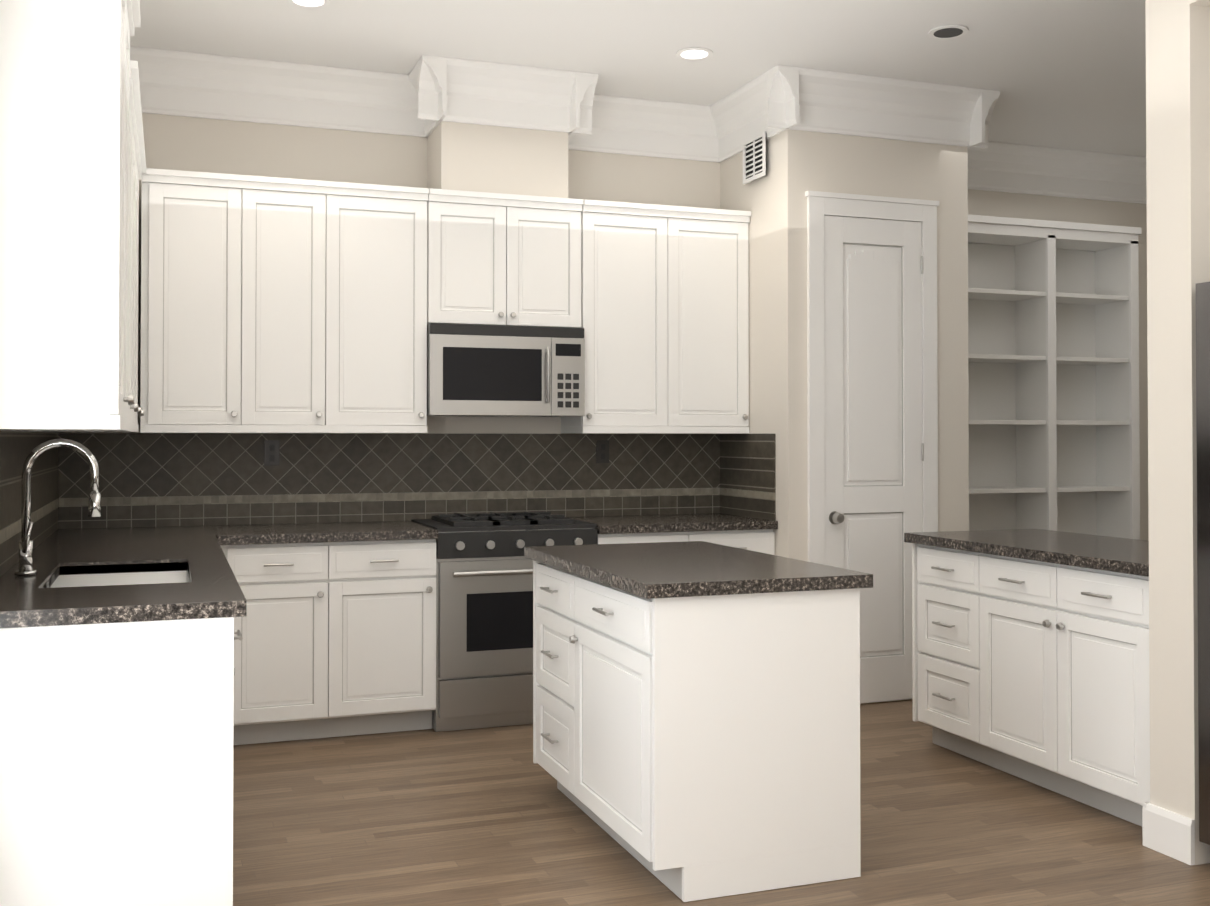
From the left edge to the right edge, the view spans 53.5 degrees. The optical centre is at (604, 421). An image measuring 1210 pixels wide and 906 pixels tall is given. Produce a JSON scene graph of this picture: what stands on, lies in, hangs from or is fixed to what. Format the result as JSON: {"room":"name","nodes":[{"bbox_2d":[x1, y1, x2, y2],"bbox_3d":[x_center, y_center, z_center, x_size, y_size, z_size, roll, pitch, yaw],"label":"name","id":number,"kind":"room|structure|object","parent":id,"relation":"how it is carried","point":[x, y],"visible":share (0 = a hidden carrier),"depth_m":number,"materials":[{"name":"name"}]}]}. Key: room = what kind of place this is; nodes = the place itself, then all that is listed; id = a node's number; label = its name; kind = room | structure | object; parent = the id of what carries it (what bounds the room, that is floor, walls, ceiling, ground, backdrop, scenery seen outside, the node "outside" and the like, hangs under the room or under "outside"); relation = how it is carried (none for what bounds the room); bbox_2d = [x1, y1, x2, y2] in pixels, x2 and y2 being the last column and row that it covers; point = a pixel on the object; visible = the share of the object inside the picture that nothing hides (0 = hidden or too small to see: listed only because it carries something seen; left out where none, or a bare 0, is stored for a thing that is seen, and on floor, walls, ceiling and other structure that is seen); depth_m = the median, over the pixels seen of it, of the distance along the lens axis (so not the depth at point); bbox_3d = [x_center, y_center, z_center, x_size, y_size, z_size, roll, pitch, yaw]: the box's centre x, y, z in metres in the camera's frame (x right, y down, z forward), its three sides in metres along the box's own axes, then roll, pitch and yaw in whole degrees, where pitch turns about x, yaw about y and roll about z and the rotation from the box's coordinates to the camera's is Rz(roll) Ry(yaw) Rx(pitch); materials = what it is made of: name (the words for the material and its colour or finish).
{"room":"kitchen","nodes":[
{"label":"kitchen","id":0,"kind":"room"},
{"bbox_2d":[130,0,1145,156],"bbox_3d":[1.966,-1.787,2.885,7.000,0.100,8.900,0,-1,-20],"label":"ceiling","id":1,"kind":"structure","parent":0,"point":[1066,74],"depth_m":5.40,"materials":[{"name":"white paint"}]},
{"bbox_2d":[287,0,329,7],"bbox_3d":[-1.201,-1.706,4.861,0.168,0.008,0.168,0,-1,-29],"label":"recessed light","id":2,"kind":"object","parent":1,"relation":"in","point":[301,3],"depth_m":4.89,"materials":[{"name":"white"}]},
{"bbox_2d":[676,47,712,59],"bbox_3d":[0.413,-1.697,5.544,0.168,0.008,0.168,0,-1,-29],"label":"recessed light","id":3,"kind":"object","parent":1,"relation":"in","point":[692,53],"depth_m":5.52,"materials":[{"name":"white"}]},
{"bbox_2d":[928,25,968,38],"bbox_3d":[1.500,-1.701,5.248,0.168,0.008,0.168,0,-1,-29],"label":"recessed light","id":4,"kind":"object","parent":1,"relation":"in","point":[939,32],"depth_m":5.24,"materials":[{"name":"white metal"}]},
{"bbox_2d":[138,113,1148,703],"bbox_3d":[0.698,-0.141,6.351,7.000,3.100,1.080,0,-1,-20],"label":"wall","id":5,"kind":"structure","parent":0,"point":[508,159],"depth_m":6.00,"materials":[{"name":"beige paint"}]},
{"bbox_2d":[140,172,259,427],"bbox_3d":[-1.855,-0.527,5.474,0.480,1.090,0.348,0,-1,-20],"label":"upper cabinet","id":6,"kind":"object","parent":5,"relation":"attached to","point":[200,235],"depth_m":5.32,"materials":[{"name":"white paint"}]},
{"bbox_2d":[130,46,436,136],"bbox_3d":[-1.604,-1.564,5.692,1.570,0.270,0.140,0,-1,-20],"label":"crown molding","id":7,"kind":"structure","parent":5,"relation":"attached to","point":[174,83],"depth_m":5.72,"materials":[{"name":"white wood"}]},
{"bbox_2d":[260,180,343,427],"bbox_3d":[-1.512,-0.526,5.599,0.490,1.090,0.348,0,-1,-20],"label":"upper cabinet","id":8,"kind":"object","parent":5,"relation":"attached to","point":[278,305],"depth_m":5.47,"materials":[{"name":"white paint"}]},
{"bbox_2d":[344,184,428,427],"bbox_3d":[-1.145,-0.524,5.732,0.530,1.090,0.348,0,-1,-20],"label":"upper cabinet","id":9,"kind":"object","parent":5,"relation":"attached to","point":[385,229],"depth_m":5.60,"materials":[{"name":"white paint"}]},
{"bbox_2d":[58,433,719,528],"bbox_3d":[-0.921,0.277,5.984,3.308,0.433,0.011,0,-1,-20],"label":"backsplash","id":10,"kind":"structure","parent":5,"relation":"attached to","point":[169,479],"depth_m":5.90,"materials":[{"name":"tile"}]},
{"bbox_2d":[264,440,279,465],"bbox_3d":[-1.590,0.151,5.733,0.070,0.120,0.007,0,-1,-20],"label":"electrical outlet plate","id":11,"kind":"object","parent":10,"relation":"attached to","point":[271,452],"depth_m":5.73,"materials":[{"name":"grey plastic"}]},
{"bbox_2d":[596,440,608,462],"bbox_3d":[-0.011,0.159,6.307,0.070,0.120,0.007,0,-1,-20],"label":"electrical outlet plate","id":12,"kind":"object","parent":10,"relation":"attached to","point":[602,446],"depth_m":6.30,"materials":[{"name":"grey plastic"}]},
{"bbox_2d":[427,188,582,327],"bbox_3d":[-0.529,-0.776,5.944,0.764,0.630,0.378,0,-1,-20],"label":"upper cabinet","id":13,"kind":"object","parent":5,"relation":"attached to","point":[503,259],"visible":0.96,"depth_m":5.79,"materials":[{"name":"white paint"}]},
{"bbox_2d":[427,323,584,416],"bbox_3d":[-0.518,-0.242,5.905,0.764,0.430,0.426,0,-1,-20],"label":"microwave","id":14,"kind":"object","parent":13,"relation":"attached to","point":[474,370],"visible":0.98,"depth_m":5.73,"materials":[{"name":"silver metal"}]},
{"bbox_2d":[410,55,601,141],"bbox_3d":[-0.462,-1.563,5.774,0.867,0.270,0.126,0,-1,-20],"label":"crown molding","id":15,"kind":"structure","parent":5,"relation":"attached to","point":[427,95],"depth_m":5.79,"materials":[{"name":"white"}]},
{"bbox_2d":[568,95,720,162],"bbox_3d":[0.193,-1.555,6.345,0.985,0.270,0.140,0,-1,-20],"label":"crown molding","id":16,"kind":"structure","parent":5,"relation":"attached to","point":[630,126],"depth_m":6.39,"materials":[{"name":"white"}]},
{"bbox_2d":[561,199,750,433],"bbox_3d":[0.264,-0.512,6.229,0.913,1.150,0.378,0,-1,-20],"label":"upper cabinet","id":17,"kind":"object","parent":5,"relation":"attached to","point":[665,307],"visible":0.98,"depth_m":6.07,"materials":[{"name":"white paint"}]},
{"bbox_2d":[710,75,776,161],"bbox_3d":[0.728,-1.558,6.146,0.115,0.270,0.600,0,-1,-20],"label":"crown molding","id":18,"kind":"structure","parent":5,"relation":"attached to","point":[736,118],"depth_m":6.29,"materials":[{"name":"white"}]},
{"bbox_2d":[720,434,775,520],"bbox_3d":[0.734,0.280,6.255,0.011,0.433,0.630,0,-1,-20],"label":"backsplash","id":19,"kind":"structure","parent":5,"relation":"attached to","point":[747,475],"depth_m":6.22,"materials":[{"name":"tile"}]},
{"bbox_2d":[743,131,765,184],"bbox_3d":[0.763,-1.344,6.135,0.012,0.220,0.240,0,-1,-20],"label":"air vent","id":20,"kind":"object","parent":5,"relation":"in","point":[754,157],"visible":0.98,"depth_m":6.13,"materials":[{"name":"white metal"}]},
{"bbox_2d":[805,191,938,702],"bbox_3d":[1.351,0.139,5.968,0.760,2.529,0.076,0,-1,-20],"label":"pantry door","id":21,"kind":"structure","parent":5,"relation":"in","point":[872,427],"depth_m":5.99,"materials":[{"name":"white wood"}]},
{"bbox_2d":[762,65,1005,153],"bbox_3d":[1.405,-1.560,5.990,1.282,0.270,0.115,0,-1,-20],"label":"crown molding","id":22,"kind":"structure","parent":5,"relation":"attached to","point":[793,98],"depth_m":5.99,"materials":[{"name":"white"}]},
{"bbox_2d":[967,150,981,161],"bbox_3d":[1.804,-1.552,6.601,0.115,0.270,0.720,0,-1,-20],"label":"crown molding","id":23,"kind":"structure","parent":5,"relation":"attached to","point":[971,153],"depth_m":7.22,"materials":[{"name":"white wood"}]},
{"bbox_2d":[968,143,1146,203],"bbox_3d":[2.650,-1.541,7.379,2.240,0.270,0.116,0,-1,-20],"label":"crown molding","id":24,"kind":"structure","parent":5,"relation":"attached to","point":[1015,168],"depth_m":7.46,"materials":[{"name":"white wood"}]},
{"bbox_2d":[233,700,1209,905],"bbox_3d":[1.966,1.413,2.843,7.000,0.100,8.900,0,-1,-20],"label":"floor","id":25,"kind":"structure","parent":0,"point":[492,816],"depth_m":3.98,"materials":[{"name":"brown wood"}]},
{"bbox_2d":[0,535,246,905],"bbox_3d":[-1.586,0.920,3.939,0.664,0.910,2.165,0,-1,-20],"label":"base cabinet","id":26,"kind":"object","parent":25,"relation":"on","point":[117,671],"visible":1,"depth_m":2.96,"materials":[{"name":"white paint"}]},
{"bbox_2d":[14,439,100,575],"bbox_3d":[-1.645,0.255,3.612,0.239,0.408,0.096,0,-1,-20],"label":"gooseneck faucet","id":27,"kind":"object","parent":26,"relation":"on","point":[26,552],"visible":1,"depth_m":3.60,"materials":[{"name":"silver metal"}]},
{"bbox_2d":[220,541,344,744],"bbox_3d":[-1.496,0.960,5.435,0.522,0.870,0.631,0,-1,-20],"label":"base cabinet","id":28,"kind":"object","parent":25,"relation":"on","point":[336,626],"depth_m":5.17,"materials":[{"name":"white paint"}]},
{"bbox_2d":[45,521,436,544],"bbox_3d":[-1.610,0.504,5.385,1.604,0.040,0.658,0,-1,-20],"label":"countertop","id":29,"kind":"structure","parent":28,"relation":"on","point":[288,533],"depth_m":5.27,"materials":[{"name":"grey stone"}]},
{"bbox_2d":[345,533,437,735],"bbox_3d":[-1.112,0.962,5.574,0.535,0.870,0.631,0,-1,-20],"label":"base cabinet","id":30,"kind":"object","parent":25,"relation":"on","point":[390,586],"depth_m":5.31,"materials":[{"name":"white paint"}]},
{"bbox_2d":[411,511,597,731],"bbox_3d":[-0.487,0.924,5.760,0.760,0.950,0.690,0,-1,-20],"label":"range","id":31,"kind":"object","parent":25,"relation":"on","point":[484,622],"visible":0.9,"depth_m":5.45,"materials":[{"name":"silver metal"}]},
{"bbox_2d":[566,513,777,554],"bbox_3d":[0.303,0.949,6.073,0.933,0.910,0.662,0,-1,-20],"label":"base cabinet","id":32,"kind":"object","parent":25,"relation":"on","point":[749,533],"visible":0.15,"depth_m":5.86,"materials":[{"name":"white paint"}]},
{"bbox_2d":[524,541,872,901],"bbox_3d":[0.250,0.922,4.072,0.738,0.910,1.240,0,-1,-20],"label":"kitchen island","id":33,"kind":"object","parent":25,"relation":"on","point":[696,720],"visible":1,"depth_m":3.55,"materials":[{"name":"white paint"}]},
{"bbox_2d":[912,545,971,758],"bbox_3d":[1.711,0.955,5.053,0.633,0.870,0.516,0,-1,-20],"label":"base cabinet","id":34,"kind":"object","parent":25,"relation":"on","point":[941,578],"depth_m":5.00,"materials":[{"name":"white paint"}]},
{"bbox_2d":[968,215,1140,539],"bbox_3d":[2.585,0.119,7.215,1.320,2.598,0.335,0,-1,-20],"label":"shelving","id":35,"kind":"object","parent":25,"relation":"on","point":[1053,368],"visible":0.52,"depth_m":7.31,"materials":[{"name":"white wood"}]},
{"bbox_2d":[972,553,1149,826],"bbox_3d":[1.933,0.947,4.441,0.633,0.870,0.906,0,-1,-20],"label":"base cabinet","id":36,"kind":"object","parent":25,"relation":"on","point":[1030,655],"depth_m":4.32,"materials":[{"name":"white paint"}]},
{"bbox_2d":[904,529,1148,576],"bbox_3d":[1.840,0.495,4.663,0.660,0.040,1.376,0,-1,-20],"label":"countertop","id":37,"kind":"structure","parent":36,"relation":"on","point":[1081,551],"depth_m":4.63,"materials":[{"name":"grey stone"}]},
{"bbox_2d":[1196,282,1209,844],"bbox_3d":[2.313,0.469,3.376,0.871,1.798,0.940,0,-1,-20],"label":"refrigerator","id":38,"kind":"object","parent":25,"relation":"on","point":[1203,411],"visible":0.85,"depth_m":3.67,"materials":[{"name":"black metal"}]},
{"bbox_2d":[1145,0,1209,864],"bbox_3d":[3.106,-0.205,1.470,0.850,3.100,5.500,0,-1,-20],"label":"wall","id":39,"kind":"structure","parent":0,"point":[1178,134],"depth_m":3.77,"materials":[{"name":"beige paint"}]},
{"bbox_2d":[1142,802,1194,864],"bbox_3d":[2.000,1.291,2.751,6.599,0.139,8.299,0,-1,-20],"label":"baseboard","id":40,"kind":"structure","parent":39,"relation":"attached to","point":[1169,833],"depth_m":3.80,"materials":[{"name":"white wood"}]},
{"bbox_3d":[-1.175,-0.204,1.552,0.200,3.100,8.580,0,-1,-20],"label":"wall","id":41,"kind":"structure","parent":0,"visible":0},
{"bbox_2d":[0,431,58,576],"bbox_3d":[-2.005,0.253,4.139,0.011,0.433,2.720,0,-1,-20],"label":"backsplash","id":42,"kind":"structure","parent":41,"relation":"attached to","point":[16,448],"depth_m":4.06,"materials":[{"name":"tile"}]},
{"bbox_2d":[0,0,140,430],"bbox_3d":[-1.494,-0.616,3.298,0.386,1.280,0.770,0,-1,-20],"label":"upper cabinet","id":43,"kind":"object","parent":41,"relation":"attached to","point":[64,180],"visible":1,"depth_m":2.95,"materials":[{"name":"white paint"}]},
{"bbox_2d":[128,64,136,427],"bbox_3d":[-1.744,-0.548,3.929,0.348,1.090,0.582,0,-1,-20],"label":"upper cabinet","id":44,"kind":"object","parent":41,"relation":"attached to","point":[132,345],"depth_m":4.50,"materials":[{"name":"white paint"}]},
{"bbox_2d":[137,132,140,407],"bbox_3d":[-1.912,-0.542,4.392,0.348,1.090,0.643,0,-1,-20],"label":"upper cabinet","id":45,"kind":"object","parent":41,"relation":"attached to","point":[137,163],"depth_m":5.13,"materials":[{"name":"white paint"}]},
{"bbox_2d":[137,408,140,427],"bbox_3d":[-2.081,-0.536,4.855,0.348,1.090,0.582,0,-1,-20],"label":"upper cabinet","id":46,"kind":"object","parent":41,"relation":"attached to","point":[138,409],"depth_m":4.66,"materials":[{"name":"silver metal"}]}
]}

